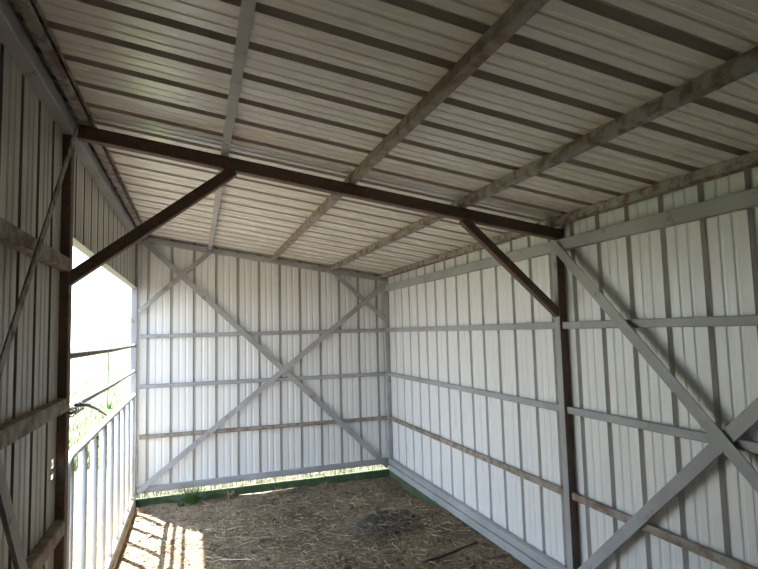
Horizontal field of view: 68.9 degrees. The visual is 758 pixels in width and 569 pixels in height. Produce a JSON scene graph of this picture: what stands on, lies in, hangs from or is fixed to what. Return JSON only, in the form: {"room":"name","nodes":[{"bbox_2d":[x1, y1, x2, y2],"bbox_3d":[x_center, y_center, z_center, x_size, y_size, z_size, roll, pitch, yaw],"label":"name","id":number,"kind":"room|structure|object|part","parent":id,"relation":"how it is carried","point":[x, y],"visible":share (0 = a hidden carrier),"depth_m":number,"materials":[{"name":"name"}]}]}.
{"room":"farm building","nodes":[
{"label":"farm building","id":0,"kind":"room"},
{"bbox_2d":[0,40,134,568],"bbox_3d":[-1.498,0.534,2.760,0.020,2.552,5.110,0,-5,-18],"label":"wall","id":1,"kind":"structure","parent":0,"point":[31,142],"depth_m":1.95,"materials":[{"name":"metal"}]},
{"bbox_2d":[0,0,140,243],"bbox_3d":[-1.022,-0.766,1.424,0.055,0.062,8.100,0,-5,-18],"label":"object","id":2,"kind":"object","parent":1,"relation":"attached to","point":[13,36],"visible":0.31,"depth_m":2.00,"materials":[{"name":"grey metal"}]},
{"bbox_2d":[0,124,77,378],"bbox_3d":[-0.948,0.311,1.323,0.012,2.153,1.995,0,-5,-18],"label":"diagonal brace","id":3,"kind":"object","parent":2,"relation":"attached to","point":[12,329],"visible":1,"depth_m":1.72,"materials":[{"name":"grey metal"}]},
{"bbox_2d":[73,237,137,288],"bbox_3d":[-1.826,-0.111,3.789,0.050,0.050,2.950,0,-5,-18],"label":"trim","id":4,"kind":"structure","parent":1,"relation":"attached to","point":[77,244],"depth_m":3.44,"materials":[{"name":"grey metal"}]},
{"bbox_2d":[51,348,387,568],"bbox_3d":[-2.223,2.084,5.047,180.000,0.001,180.000,0,-5,-18],"label":"ground","id":5,"kind":"structure","parent":0,"point":[119,361],"depth_m":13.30,"materials":[{"name":"green plant"}]},
{"bbox_2d":[107,353,108,406],"bbox_3d":[-6.231,2.173,12.700,0.025,1.340,0.025,0,-5,-18],"label":"stake","id":6,"kind":"object","parent":5,"relation":"on","point":[108,353],"visible":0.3,"depth_m":12.68,"materials":[{"name":"metal"}]},
{"bbox_2d":[105,398,117,408],"bbox_3d":[-6.075,2.679,12.435,0.282,0.259,0.415,-5,-6,39],"label":"weed","id":7,"kind":"object","parent":5,"relation":"on","point":[109,403],"visible":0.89,"depth_m":12.45,"materials":[{"name":"green plant"}]},
{"bbox_2d":[136,235,387,486],"bbox_3d":[-1.090,0.700,5.578,2.574,2.454,0.016,0,-5,-18],"label":"wall","id":8,"kind":"structure","parent":0,"point":[259,296],"depth_m":5.50,"materials":[{"name":"white metal"}]},
{"bbox_2d":[141,238,386,281],"bbox_3d":[-1.106,-0.242,5.620,2.486,0.430,0.040,0,-5,-18],"label":"rail","id":9,"kind":"object","parent":8,"relation":"attached to","point":[151,240],"visible":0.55,"depth_m":5.57,"materials":[{"name":"grey metal"}]},
{"bbox_2d":[115,476,529,568],"bbox_3d":[0.230,1.640,1.570,2.529,0.114,8.210,0,-5,-18],"label":"floor","id":10,"kind":"structure","parent":0,"point":[393,486],"depth_m":4.21,"materials":[{"name":"brown soil"}]},
{"bbox_2d":[52,134,74,568],"bbox_3d":[-1.323,0.575,2.302,0.048,2.445,0.060,0,-5,-18],"label":"steel post","id":11,"kind":"object","parent":10,"relation":"on","point":[67,196],"visible":0.57,"depth_m":2.31,"materials":[{"name":"brown metal"}]},
{"bbox_2d":[0,398,67,449],"bbox_3d":[-0.515,0.278,-0.111,0.040,0.055,5.061,0,-5,-18],"label":"rail","id":12,"kind":"object","parent":11,"relation":"attached to","point":[13,430],"depth_m":1.78,"materials":[{"name":"brown wood"}]},
{"bbox_2d":[0,454,27,568],"bbox_3d":[-0.927,0.426,1.330,0.012,2.209,1.611,0,-5,-18],"label":"diagonal brace","id":13,"kind":"object","parent":12,"relation":"attached to","point":[7,514],"visible":1,"depth_m":1.44,"materials":[{"name":"grey metal"}]},
{"bbox_2d":[0,217,70,271],"bbox_3d":[-0.531,-0.301,-0.063,0.040,0.055,5.061,0,-5,-18],"label":"rail","id":14,"kind":"object","parent":11,"relation":"attached to","point":[11,236],"depth_m":1.77,"materials":[{"name":"brown wood"}]},
{"bbox_2d":[26,519,65,568],"bbox_3d":[-0.502,0.764,-0.151,0.040,0.055,5.061,0,-5,-18],"label":"rail","id":15,"kind":"object","parent":11,"relation":"attached to","point":[37,558],"depth_m":2.00,"materials":[{"name":"brown wood"}]},
{"bbox_2d":[63,401,106,417],"bbox_3d":[-1.440,0.621,2.683,0.096,0.165,0.898,0,-5,-18],"label":"wire latch","id":16,"kind":"object","parent":11,"relation":"attached to","point":[73,406],"visible":0.72,"depth_m":2.48,"materials":[{"name":"grey metal"}]},
{"bbox_3d":[-1.424,0.625,2.744,0.018,0.165,0.792,0,-5,-18],"label":"rod handle","id":17,"kind":"part","parent":16,"relation":"part of","materials":[{"name":"metal"}]},
{"bbox_2d":[70,369,135,410],"bbox_3d":[-1.800,0.672,3.712,0.031,0.039,2.923,0,-5,-18],"label":"pipe rail","id":18,"kind":"object","parent":11,"relation":"attached to","point":[94,394],"visible":0.79,"depth_m":3.34,"materials":[{"name":"grey metal"}]},
{"bbox_2d":[71,344,135,358],"bbox_3d":[-1.806,0.438,3.732,0.031,0.039,2.923,0,-5,-18],"label":"pipe rail","id":19,"kind":"object","parent":11,"relation":"attached to","point":[77,354],"visible":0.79,"depth_m":3.15,"materials":[{"name":"grey metal"}]},
{"bbox_2d":[70,169,236,285],"bbox_3d":[-1.012,-0.274,2.483,0.724,0.566,0.050,0,-5,-18],"label":"knee brace","id":20,"kind":"object","parent":11,"relation":"attached to","point":[120,245],"visible":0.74,"depth_m":2.46,"materials":[{"name":"metal"}]},
{"bbox_2d":[109,502,135,568],"bbox_3d":[-1.766,1.881,3.621,0.045,0.078,2.899,0,-5,-18],"label":"wooden board","id":21,"kind":"object","parent":10,"relation":"on","point":[122,539],"visible":0.7,"depth_m":4.14,"materials":[{"name":"brown wood"}]},
{"bbox_2d":[130,243,137,501],"bbox_3d":[-2.272,0.824,5.115,0.055,2.425,0.050,0,-5,-18],"label":"steel post","id":22,"kind":"object","parent":10,"relation":"on","point":[134,292],"visible":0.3,"depth_m":5.11,"materials":[{"name":"grey metal"}]},
{"bbox_2d":[67,393,135,568],"bbox_3d":[-1.794,1.345,3.694,0.042,0.955,2.836,0,-5,-18],"label":"gate","id":23,"kind":"object","parent":22,"relation":"attached to","point":[119,473],"visible":0.85,"depth_m":3.38,"materials":[{"name":"white metal"}]},
{"bbox_3d":[-1.788,1.803,3.674,0.038,0.038,2.800,0,-5,-18],"label":"rail","id":24,"kind":"part","parent":23,"relation":"part of","materials":[{"name":"white metal"}]},
{"bbox_2d":[137,251,210,312],"bbox_3d":[-1.952,-0.029,5.283,0.668,0.606,0.016,0,-5,-18],"label":"brace","id":25,"kind":"object","parent":22,"relation":"attached to","point":[178,278],"visible":1,"depth_m":5.27,"materials":[{"name":"grey metal"}]},
{"bbox_2d":[136,283,384,493],"bbox_3d":[-1.064,0.948,5.486,2.466,1.934,0.016,0,-5,-18],"label":"diagonal brace","id":26,"kind":"object","parent":22,"relation":"attached to","point":[371,296],"visible":0.9,"depth_m":5.42,"materials":[{"name":"grey metal"}]},
{"bbox_2d":[136,458,388,493],"bbox_3d":[-1.065,1.876,5.446,2.450,0.088,0.030,0,-5,-18],"label":"rail","id":27,"kind":"object","parent":22,"relation":"attached to","point":[163,487],"visible":0.99,"depth_m":5.40,"materials":[{"name":"grey metal"}]},
{"bbox_2d":[173,499,185,506],"bbox_3d":[-1.787,1.979,5.010,0.196,0.090,0.121,2,-6,-35],"label":"clump","id":28,"kind":"object","parent":10,"relation":"on","point":[179,503],"visible":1,"depth_m":5.01,"materials":[{"name":"green plant"}]},
{"bbox_2d":[164,483,213,504],"bbox_3d":[-1.721,1.913,5.066,0.571,0.221,0.337,0,-5,-18],"label":"clump","id":29,"kind":"object","parent":10,"relation":"on","point":[193,499],"visible":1,"depth_m":5.06,"materials":[{"name":"green plant"}]},
{"bbox_2d":[218,488,235,499],"bbox_3d":[-1.419,1.970,5.207,0.252,0.128,0.114,0,-5,-18],"label":"grass tuft","id":30,"kind":"object","parent":10,"relation":"on","point":[229,496],"visible":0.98,"depth_m":5.21,"materials":[{"name":"beige plant"}]},
{"bbox_2d":[221,559,258,560],"bbox_3d":[-0.952,1.887,3.784,0.264,0.011,0.006,-2,-5,6],"label":"stalk","id":31,"kind":"object","parent":10,"relation":"on","point":[221,559],"visible":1,"depth_m":3.78,"materials":[{"name":"beige plant"}]},
{"bbox_2d":[136,468,388,507],"bbox_3d":[-1.078,1.990,5.435,2.479,0.096,0.053,0,-5,-18],"label":"wooden skid","id":32,"kind":"object","parent":10,"relation":"on","point":[140,502],"visible":0.86,"depth_m":5.42,"materials":[{"name":"wood"}]},
{"bbox_2d":[271,485,288,494],"bbox_3d":[-0.937,1.984,5.322,0.283,0.117,0.196,0,-5,-18],"label":"grass tuft","id":33,"kind":"object","parent":10,"relation":"on","point":[277,490],"visible":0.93,"depth_m":5.34,"materials":[{"name":"beige plant"}]},
{"bbox_2d":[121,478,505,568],"bbox_3d":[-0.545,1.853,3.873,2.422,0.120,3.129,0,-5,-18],"label":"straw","id":34,"kind":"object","parent":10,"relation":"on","point":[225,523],"visible":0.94,"depth_m":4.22,"materials":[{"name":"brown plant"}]},
{"bbox_2d":[120,478,518,568],"bbox_3d":[-0.490,1.833,3.723,2.440,0.127,3.744,0,-5,-18],"label":"litter","id":35,"kind":"object","parent":10,"relation":"on","point":[396,506],"visible":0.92,"depth_m":4.10,"materials":[{"name":"brown plant"}]},
{"bbox_2d":[422,541,477,562],"bbox_3d":[0.480,1.796,3.706,0.434,0.071,0.018,1,-5,-24],"label":"wooden stick","id":36,"kind":"object","parent":35,"relation":"on","point":[466,546],"visible":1,"depth_m":3.69,"materials":[{"name":"black wood"}]},
{"bbox_2d":[334,503,433,541],"bbox_3d":[0.045,1.849,4.328,0.799,0.177,0.690,-2,-5,5],"label":"heap","id":37,"kind":"object","parent":10,"relation":"on","point":[374,520],"visible":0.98,"depth_m":4.25,"materials":[{"name":"grey soil"}]},
{"bbox_2d":[389,470,530,568],"bbox_3d":[1.391,1.643,2.002,0.054,0.089,8.100,0,-5,-18],"label":"wooden skid","id":38,"kind":"object","parent":10,"relation":"on","point":[407,486],"visible":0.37,"depth_m":5.15,"materials":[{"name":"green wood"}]},
{"bbox_2d":[384,290,392,468],"bbox_3d":[0.101,1.009,5.903,0.045,1.900,0.040,0,-5,-18],"label":"steel post","id":39,"kind":"object","parent":38,"relation":"on","point":[386,293],"visible":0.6,"depth_m":5.89,"materials":[{"name":"grey metal"}]},
{"bbox_2d":[140,328,384,338],"bbox_3d":[-1.088,0.491,5.566,2.429,0.036,0.030,0,-5,-18],"label":"rail","id":40,"kind":"object","parent":39,"relation":"attached to","point":[383,329],"depth_m":5.52,"materials":[{"name":"grey metal"}]},
{"bbox_2d":[139,416,387,439],"bbox_3d":[-1.064,1.415,5.489,2.429,0.036,0.030,0,-5,-18],"label":"rail","id":41,"kind":"object","parent":39,"relation":"attached to","point":[188,433],"depth_m":5.44,"materials":[{"name":"beige metal"}]},
{"bbox_2d":[140,372,386,388],"bbox_3d":[-1.076,0.955,5.527,2.429,0.036,0.030,0,-5,-18],"label":"rail","id":42,"kind":"object","parent":39,"relation":"attached to","point":[165,385],"depth_m":5.45,"materials":[{"name":"grey metal"}]},
{"bbox_2d":[143,240,388,467],"bbox_3d":[-1.068,0.750,5.522,2.415,2.361,0.016,0,-5,-18],"label":"diagonal brace","id":43,"kind":"object","parent":39,"relation":"attached to","point":[146,243],"visible":1,"depth_m":5.49,"materials":[{"name":"grey metal"}]},
{"bbox_2d":[332,270,386,320],"bbox_3d":[-0.207,0.123,5.865,0.598,0.546,0.016,0,-5,-18],"label":"brace","id":44,"kind":"object","parent":39,"relation":"attached to","point":[334,272],"visible":1,"depth_m":5.85,"materials":[{"name":"grey metal"}]},
{"bbox_2d":[389,464,546,568],"bbox_3d":[1.382,1.566,1.987,0.030,0.058,8.065,0,-5,-18],"label":"base plate","id":45,"kind":"object","parent":38,"relation":"on","point":[528,561],"visible":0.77,"depth_m":4.01,"materials":[{"name":"grey metal"}]},
{"bbox_2d":[389,458,567,568],"bbox_3d":[1.386,1.504,1.994,0.045,0.050,8.065,0,-5,-18],"label":"rail","id":46,"kind":"object","parent":45,"relation":"on","point":[537,555],"visible":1,"depth_m":3.87,"materials":[{"name":"grey metal"}]},
{"bbox_2d":[551,250,579,568],"bbox_3d":[1.040,0.764,3.067,0.050,1.930,0.050,0,-5,-18],"label":"steel post","id":47,"kind":"object","parent":38,"relation":"on","point":[559,296],"visible":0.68,"depth_m":3.05,"materials":[{"name":"brown metal"}]},
{"bbox_2d":[387,322,554,331],"bbox_3d":[0.558,0.361,4.531,0.024,0.040,2.949,0,-5,-18],"label":"rail","id":48,"kind":"object","parent":47,"relation":"attached to","point":[545,325],"depth_m":3.93,"materials":[{"name":"grey metal"}]},
{"bbox_2d":[388,372,558,411],"bbox_3d":[0.570,0.825,4.492,0.024,0.040,2.949,0,-5,-18],"label":"rail","id":49,"kind":"object","parent":47,"relation":"attached to","point":[526,401],"depth_m":3.89,"materials":[{"name":"grey metal"}]},
{"bbox_2d":[389,416,563,495],"bbox_3d":[0.583,1.285,4.454,0.024,0.040,2.949,0,-5,-18],"label":"rail","id":50,"kind":"object","parent":47,"relation":"attached to","point":[553,487],"depth_m":3.85,"materials":[{"name":"beige metal"}]},
{"bbox_2d":[459,219,558,316],"bbox_3d":[0.729,-0.092,3.043,0.604,0.550,0.045,0,-5,-18],"label":"knee brace","id":51,"kind":"object","parent":47,"relation":"attached to","point":[469,226],"visible":0.91,"depth_m":3.02,"materials":[{"name":"metal"}]},
{"bbox_2d":[553,242,757,492],"bbox_3d":[1.326,0.615,2.106,0.012,1.878,1.998,0,-5,-18],"label":"diagonal brace","id":52,"kind":"object","parent":47,"relation":"attached to","point":[733,454],"visible":1,"depth_m":2.36,"materials":[{"name":"grey metal"}]},
{"bbox_2d":[562,315,757,328],"bbox_3d":[1.828,0.009,0.692,0.024,0.040,5.065,0,-5,-18],"label":"rail","id":53,"kind":"object","parent":47,"relation":"attached to","point":[737,320],"depth_m":2.35,"materials":[{"name":"grey metal"}]},
{"bbox_2d":[567,406,757,453],"bbox_3d":[1.841,0.473,0.653,0.024,0.040,5.065,0,-5,-18],"label":"rail","id":54,"kind":"object","parent":47,"relation":"attached to","point":[740,444],"depth_m":2.45,"materials":[{"name":"grey metal"}]},
{"bbox_2d":[571,492,757,568],"bbox_3d":[1.853,0.933,0.615,0.024,0.040,5.065,0,-5,-18],"label":"rail","id":55,"kind":"object","parent":47,"relation":"attached to","point":[722,559],"depth_m":2.37,"materials":[{"name":"beige metal"}]},
{"bbox_2d":[578,397,757,568],"bbox_3d":[1.339,0.577,2.109,0.012,1.869,1.988,0,-5,-18],"label":"diagonal brace","id":56,"kind":"object","parent":47,"relation":"attached to","point":[748,417],"visible":1,"depth_m":2.34,"materials":[{"name":"grey metal"}]},
{"bbox_2d":[7,0,757,273],"bbox_3d":[0.145,-0.655,1.840,2.611,0.429,8.175,0,-5,-18],"label":"ceiling","id":57,"kind":"structure","parent":0,"point":[324,82],"depth_m":1.93,"materials":[{"name":"metal"}]},
{"bbox_2d":[387,167,757,568],"bbox_3d":[1.389,0.562,2.127,0.022,2.088,8.150,0,-5,-18],"label":"wall","id":58,"kind":"structure","parent":0,"point":[706,267],"depth_m":2.83,"materials":[{"name":"white metal"}]},
{"bbox_2d":[385,187,757,290],"bbox_3d":[1.345,-0.310,2.147,0.050,0.064,8.065,0,-5,-18],"label":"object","id":59,"kind":"object","parent":58,"relation":"attached to","point":[745,199],"visible":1,"depth_m":2.63,"materials":[{"name":"grey metal"}]},
{"bbox_2d":[77,124,562,239],"bbox_3d":[-0.140,-0.473,2.790,2.473,0.443,0.055,0,-5,-18],"label":"roof beam","id":60,"kind":"structure","parent":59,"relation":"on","point":[87,134],"depth_m":2.69,"materials":[{"name":"metal"}]},
{"bbox_2d":[14,0,148,238],"bbox_3d":[-0.955,-0.802,1.444,0.042,0.049,8.070,0,-5,-18],"label":"roof purlin","id":61,"kind":"structure","parent":60,"relation":"attached to","point":[30,10],"depth_m":1.99,"materials":[{"name":"wood"}]},
{"bbox_2d":[208,0,256,249],"bbox_3d":[-0.400,-0.712,1.620,0.042,0.049,8.070,0,-5,-18],"label":"roof purlin","id":62,"kind":"structure","parent":60,"relation":"attached to","point":[247,9],"depth_m":1.82,"materials":[{"name":"grey metal"}]},
{"bbox_2d":[271,0,549,260],"bbox_3d":[0.187,-0.616,1.805,0.042,0.049,8.070,0,-5,-18],"label":"rafter","id":63,"kind":"structure","parent":60,"relation":"attached to","point":[519,12],"depth_m":1.73,"materials":[{"name":"wood"}]},
{"bbox_2d":[330,46,757,269],"bbox_3d":[0.769,-0.521,1.989,0.042,0.049,8.070,0,-5,-18],"label":"roof purlin","id":64,"kind":"structure","parent":60,"relation":"attached to","point":[745,64],"depth_m":1.88,"materials":[{"name":"wood"}]},
{"bbox_2d":[381,150,757,278],"bbox_3d":[1.297,-0.435,2.156,0.042,0.049,8.070,0,-5,-18],"label":"roof purlin","id":65,"kind":"structure","parent":60,"relation":"attached to","point":[750,160],"depth_m":2.55,"materials":[{"name":"wood"}]}
]}

